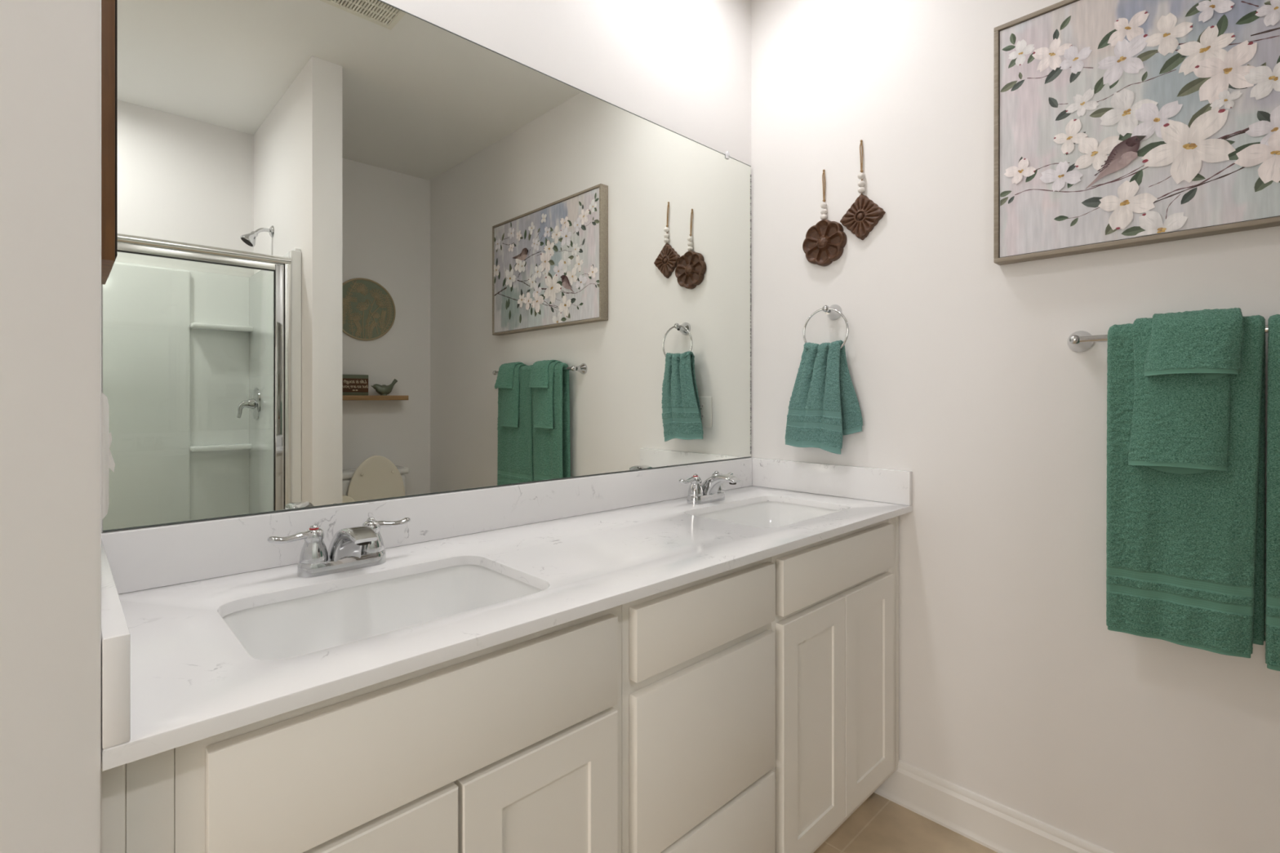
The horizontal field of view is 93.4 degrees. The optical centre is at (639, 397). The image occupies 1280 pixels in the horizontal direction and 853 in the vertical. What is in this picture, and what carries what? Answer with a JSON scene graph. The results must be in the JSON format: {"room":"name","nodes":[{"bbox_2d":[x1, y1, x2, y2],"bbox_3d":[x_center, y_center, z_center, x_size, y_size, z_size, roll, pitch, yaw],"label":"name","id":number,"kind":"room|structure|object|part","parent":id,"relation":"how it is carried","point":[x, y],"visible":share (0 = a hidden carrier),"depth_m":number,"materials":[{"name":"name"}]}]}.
{"room":"bathroom","nodes":[
{"label":"bathroom","id":0,"kind":"room"},
{"bbox_2d":[0,0,101,852],"bbox_3d":[-0.985,-0.135,0.487,0.800,2.731,0.585,0,0,-44],"label":"wall","id":1,"kind":"structure","parent":0,"point":[51,50],"depth_m":0.53,"materials":[{"name":"white paint"}]},
{"bbox_2d":[101,392,115,519],"bbox_3d":[-0.548,0.056,0.619,0.012,0.120,0.115,0,0,-44],"label":"light switch","id":2,"kind":"object","parent":1,"relation":"attached to","point":[107,460],"visible":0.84,"depth_m":0.58,"materials":[{"name":"white plastic"}]},
{"bbox_3d":[-0.550,0.056,0.617,0.006,0.120,0.115,0,0,-44],"label":"plate","id":3,"kind":"part","parent":2,"relation":"part of","materials":[{"name":"white plastic"}]},
{"bbox_2d":[101,0,117,284],"bbox_3d":[-0.716,-0.517,0.801,0.022,0.704,0.214,0,0,-44],"label":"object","id":4,"kind":"object","parent":1,"relation":"attached to","point":[108,7],"visible":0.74,"depth_m":0.73,"materials":[{"name":"brown wood"}]},
{"bbox_2d":[101,0,751,533],"bbox_3d":[-0.566,-0.135,1.365,2.820,2.731,0.100,0,0,-44],"label":"wall","id":5,"kind":"structure","parent":0,"point":[683,67],"depth_m":1.83,"materials":[{"name":"white paint"}]},
{"bbox_2d":[102,0,751,532],"bbox_3d":[-0.234,-0.323,1.606,1.789,1.088,0.012,0,0,-44],"label":"wall mirror","id":6,"kind":"object","parent":5,"relation":"attached to","point":[367,250],"visible":0.99,"depth_m":1.31,"materials":[{"name":"white mirror"}]},
{"bbox_2d":[101,457,752,594],"bbox_3d":[-0.236,0.272,1.599,1.779,0.101,0.019,0,0,-44],"label":"backsplash","id":7,"kind":"structure","parent":5,"relation":"attached to","point":[139,559],"depth_m":1.29,"materials":[{"name":"white stone"}]},
{"bbox_2d":[813,792,997,852],"bbox_3d":[0.404,1.271,0.356,2.820,0.080,2.900,0,0,-44],"label":"floor","id":8,"kind":"structure","parent":0,"point":[879,824],"depth_m":1.70,"materials":[{"name":"beige tile"}]},
{"bbox_2d":[101,604,621,852],"bbox_3d":[-0.457,0.787,1.005,0.679,0.887,0.562,0,0,-44],"label":"base cabinet","id":9,"kind":"object","parent":8,"relation":"on","point":[512,746],"visible":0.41,"depth_m":0.79,"materials":[{"name":"white paint"}]},
{"bbox_3d":[-0.353,0.811,0.729,0.280,0.565,0.021,0,0,-44],"label":"door","id":10,"kind":"part","parent":9,"relation":"part of","materials":[{"name":"white paint"}]},
{"bbox_3d":[-0.146,0.811,0.928,0.284,0.565,0.021,0,0,-44],"label":"door","id":11,"kind":"part","parent":9,"relation":"part of","materials":[{"name":"white paint"}]},
{"bbox_2d":[621,556,774,852],"bbox_3d":[-0.046,0.787,1.400,0.458,0.887,0.562,0,0,-44],"label":"base cabinet","id":12,"kind":"object","parent":8,"relation":"on","point":[698,656],"visible":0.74,"depth_m":1.17,"materials":[{"name":"white paint"}]},
{"bbox_3d":[0.141,0.433,1.204,0.426,0.128,0.021,0,0,-44],"label":"drawer","id":13,"kind":"part","parent":12,"relation":"part of","materials":[{"name":"white paint"}]},
{"bbox_3d":[0.141,0.964,1.204,0.426,0.260,0.021,0,0,-44],"label":"drawer","id":14,"kind":"part","parent":12,"relation":"part of","materials":[{"name":"white paint"}]},
{"bbox_2d":[771,515,898,852],"bbox_3d":[0.365,0.787,1.795,0.680,0.887,0.562,0,0,-44],"label":"base cabinet","id":15,"kind":"object","parent":8,"relation":"on","point":[835,626],"visible":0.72,"depth_m":1.52,"materials":[{"name":"white paint"}]},
{"bbox_2d":[101,457,912,771],"bbox_3d":[-0.040,0.282,1.394,1.819,0.121,0.586,0,0,-44],"label":"countertop","id":16,"kind":"structure","parent":15,"relation":"on","point":[175,674],"depth_m":1.08,"materials":[{"name":"white stone"}]},
{"bbox_2d":[266,517,410,577],"bbox_3d":[-0.559,0.279,1.138,0.187,0.089,0.187,0,0,0],"label":"faucet","id":17,"kind":"object","parent":16,"relation":"on","point":[353,548],"visible":1,"depth_m":1.10,"materials":[{"name":"silver metal"}]},
{"bbox_3d":[-0.626,0.251,1.081,0.072,0.015,0.025,0,0,-44],"label":"lever","id":18,"kind":"part","parent":17,"relation":"part of","materials":[{"name":"silver metal"}]},
{"bbox_3d":[-0.599,0.271,1.109,0.047,0.061,0.047,0,0,-44],"label":"handle","id":19,"kind":"part","parent":17,"relation":"part of","materials":[{"name":"silver metal"}]},
{"bbox_3d":[-0.562,0.311,1.144,0.156,0.024,0.052,0,0,-44],"label":"plate","id":20,"kind":"part","parent":17,"relation":"part of","materials":[{"name":"silver metal"}]},
{"bbox_3d":[-0.529,0.277,1.109,0.053,0.083,0.145,0,0,-44],"label":"spout","id":21,"kind":"part","parent":17,"relation":"part of","materials":[{"name":"silver metal"}]},
{"bbox_3d":[-0.525,0.271,1.179,0.047,0.061,0.047,0,0,-44],"label":"handle","id":22,"kind":"part","parent":17,"relation":"part of","materials":[{"name":"silver metal"}]},
{"bbox_3d":[-0.496,0.251,1.206,0.072,0.015,0.025,0,0,-44],"label":"lever","id":23,"kind":"part","parent":17,"relation":"part of","materials":[{"name":"silver metal"}]},
{"bbox_2d":[222,564,542,660],"bbox_3d":[-0.403,0.417,0.990,0.494,0.150,0.352,0,0,-44],"label":"sink","id":24,"kind":"object","parent":16,"relation":"in","point":[297,627],"visible":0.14,"depth_m":1.10,"materials":[{"name":"white ceramic"}]},
{"bbox_2d":[679,471,741,504],"bbox_3d":[0.210,0.279,1.878,0.187,0.089,0.187,0,0,0],"label":"faucet","id":25,"kind":"object","parent":16,"relation":"on","point":[712,490],"visible":1,"depth_m":1.84,"materials":[{"name":"silver metal"}]},
{"bbox_3d":[0.143,0.251,1.820,0.072,0.015,0.025,0,0,-44],"label":"lever","id":26,"kind":"part","parent":25,"relation":"part of","materials":[{"name":"silver metal"}]},
{"bbox_3d":[0.170,0.271,1.848,0.047,0.061,0.047,0,0,-44],"label":"handle","id":27,"kind":"part","parent":25,"relation":"part of","materials":[{"name":"silver metal"}]},
{"bbox_3d":[0.207,0.311,1.884,0.156,0.024,0.052,0,0,-44],"label":"plate","id":28,"kind":"part","parent":25,"relation":"part of","materials":[{"name":"silver metal"}]},
{"bbox_3d":[0.244,0.271,1.919,0.047,0.061,0.047,0,0,-44],"label":"handle","id":29,"kind":"part","parent":25,"relation":"part of","materials":[{"name":"silver metal"}]},
{"bbox_3d":[0.241,0.277,1.849,0.053,0.083,0.145,0,0,-44],"label":"spout","id":30,"kind":"part","parent":25,"relation":"part of","materials":[{"name":"silver metal"}]},
{"bbox_2d":[695,501,839,528],"bbox_3d":[0.373,0.417,1.744,0.494,0.150,0.352,0,0,-44],"label":"sink","id":31,"kind":"object","parent":16,"relation":"in","point":[766,514],"visible":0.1,"depth_m":1.93,"materials":[{"name":"white ceramic"}]},
{"bbox_3d":[0.422,0.805,1.474,0.290,0.578,0.021,0,0,-44],"label":"door","id":32,"kind":"part","parent":15,"relation":"part of","materials":[{"name":"white paint"}]},
{"bbox_3d":[0.633,0.805,1.677,0.289,0.578,0.021,0,0,-44],"label":"door","id":33,"kind":"part","parent":15,"relation":"part of","materials":[{"name":"white paint"}]},
{"bbox_2d":[751,0,1279,852],"bbox_3d":[1.419,-0.135,1.262,0.100,2.731,2.800,0,0,-44],"label":"wall","id":34,"kind":"structure","parent":0,"point":[1016,691],"depth_m":1.68,"materials":[{"name":"white paint"}]},
{"bbox_2d":[802,169,847,266],"bbox_3d":[0.610,-0.601,2.009,0.031,0.324,0.153,0,0,-44],"label":"wall ornament","id":35,"kind":"object","parent":34,"relation":"attached to","point":[824,242],"visible":1,"depth_m":2.00,"materials":[{"name":"brown wood"}]},
{"bbox_2d":[803,304,848,348],"bbox_3d":[0.618,-0.221,1.974,0.067,0.172,0.162,0,0,-44],"label":"towel ring","id":36,"kind":"object","parent":34,"relation":"attached to","point":[833,312],"visible":0.84,"depth_m":1.97,"materials":[{"name":"silver metal"}]},
{"bbox_2d":[784,339,862,454],"bbox_3d":[0.589,-0.002,1.969,0.083,0.363,0.258,0,0,-44],"label":"hand towel","id":37,"kind":"object","parent":36,"relation":"hanging from","point":[824,407],"visible":1,"depth_m":1.94,"materials":[{"name":"teal fabric"}]},
{"bbox_3d":[0.628,-0.281,1.980,0.044,0.052,0.052,0,0,-44],"label":"wall post","id":38,"kind":"part","parent":36,"relation":"part of","materials":[{"name":"silver metal"}]},
{"bbox_2d":[840,139,885,239],"bbox_3d":[0.703,-0.661,1.917,0.026,0.321,0.147,0,0,-44],"label":"wall ornament","id":39,"kind":"object","parent":34,"relation":"attached to","point":[864,214],"visible":1,"depth_m":1.91,"materials":[{"name":"brown wood"}]},
{"bbox_2d":[873,760,1114,852],"bbox_3d":[1.506,1.169,1.085,0.020,0.124,2.225,0,0,-44],"label":"baseboard","id":40,"kind":"structure","parent":34,"relation":"attached to","point":[999,828],"depth_m":1.68,"materials":[{"name":"white paint"}]},
{"bbox_2d":[993,0,1279,265],"bbox_3d":[1.299,-0.675,1.281,0.046,0.629,0.970,0,0,-44],"label":"framed painting","id":41,"kind":"object","parent":34,"relation":"attached to","point":[1117,124],"visible":1,"depth_m":1.41,"materials":[{"name":"wood"},{"name":"canvas"},{"name":"oil paint"}]},
{"bbox_2d":[1066,324,1267,352],"bbox_3d":[1.330,-0.140,1.226,0.077,0.054,0.780,0,0,-44],"label":"towel rail","id":42,"kind":"object","parent":34,"relation":"attached to","point":[1079,341],"visible":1,"depth_m":1.47,"materials":[{"name":"silver metal"}]},
{"bbox_2d":[1128,317,1230,474],"bbox_3d":[1.182,-0.008,1.324,0.113,0.348,0.167,0,0,-44],"label":"hand towel","id":43,"kind":"object","parent":42,"relation":"hanging from","point":[1180,422],"visible":0.56,"depth_m":1.29,"materials":[{"name":"green fabric"}]},
{"bbox_2d":[1143,307,1244,379],"bbox_3d":[1.196,-0.112,1.305,0.137,0.157,0.157,0,0,-44],"label":"washcloth","id":44,"kind":"object","parent":43,"relation":"on","point":[1208,342],"visible":0.97,"depth_m":1.26,"materials":[{"name":"green fabric"}]},
{"bbox_2d":[1106,315,1265,657],"bbox_3d":[1.195,0.185,1.333,0.080,0.713,0.259,0,0,-44],"label":"bath towel","id":45,"kind":"object","parent":42,"relation":"hanging from","point":[1185,558],"visible":0.7,"depth_m":1.30,"materials":[{"name":"green fabric"}]},
{"bbox_2d":[1265,314,1279,671],"bbox_3d":[1.401,0.189,1.121,0.081,0.722,0.332,0,0,-44],"label":"bath towel","id":46,"kind":"object","parent":42,"relation":"hanging from","point":[1272,608],"visible":1,"depth_m":1.21,"materials":[{"name":"green fabric"}]}
]}

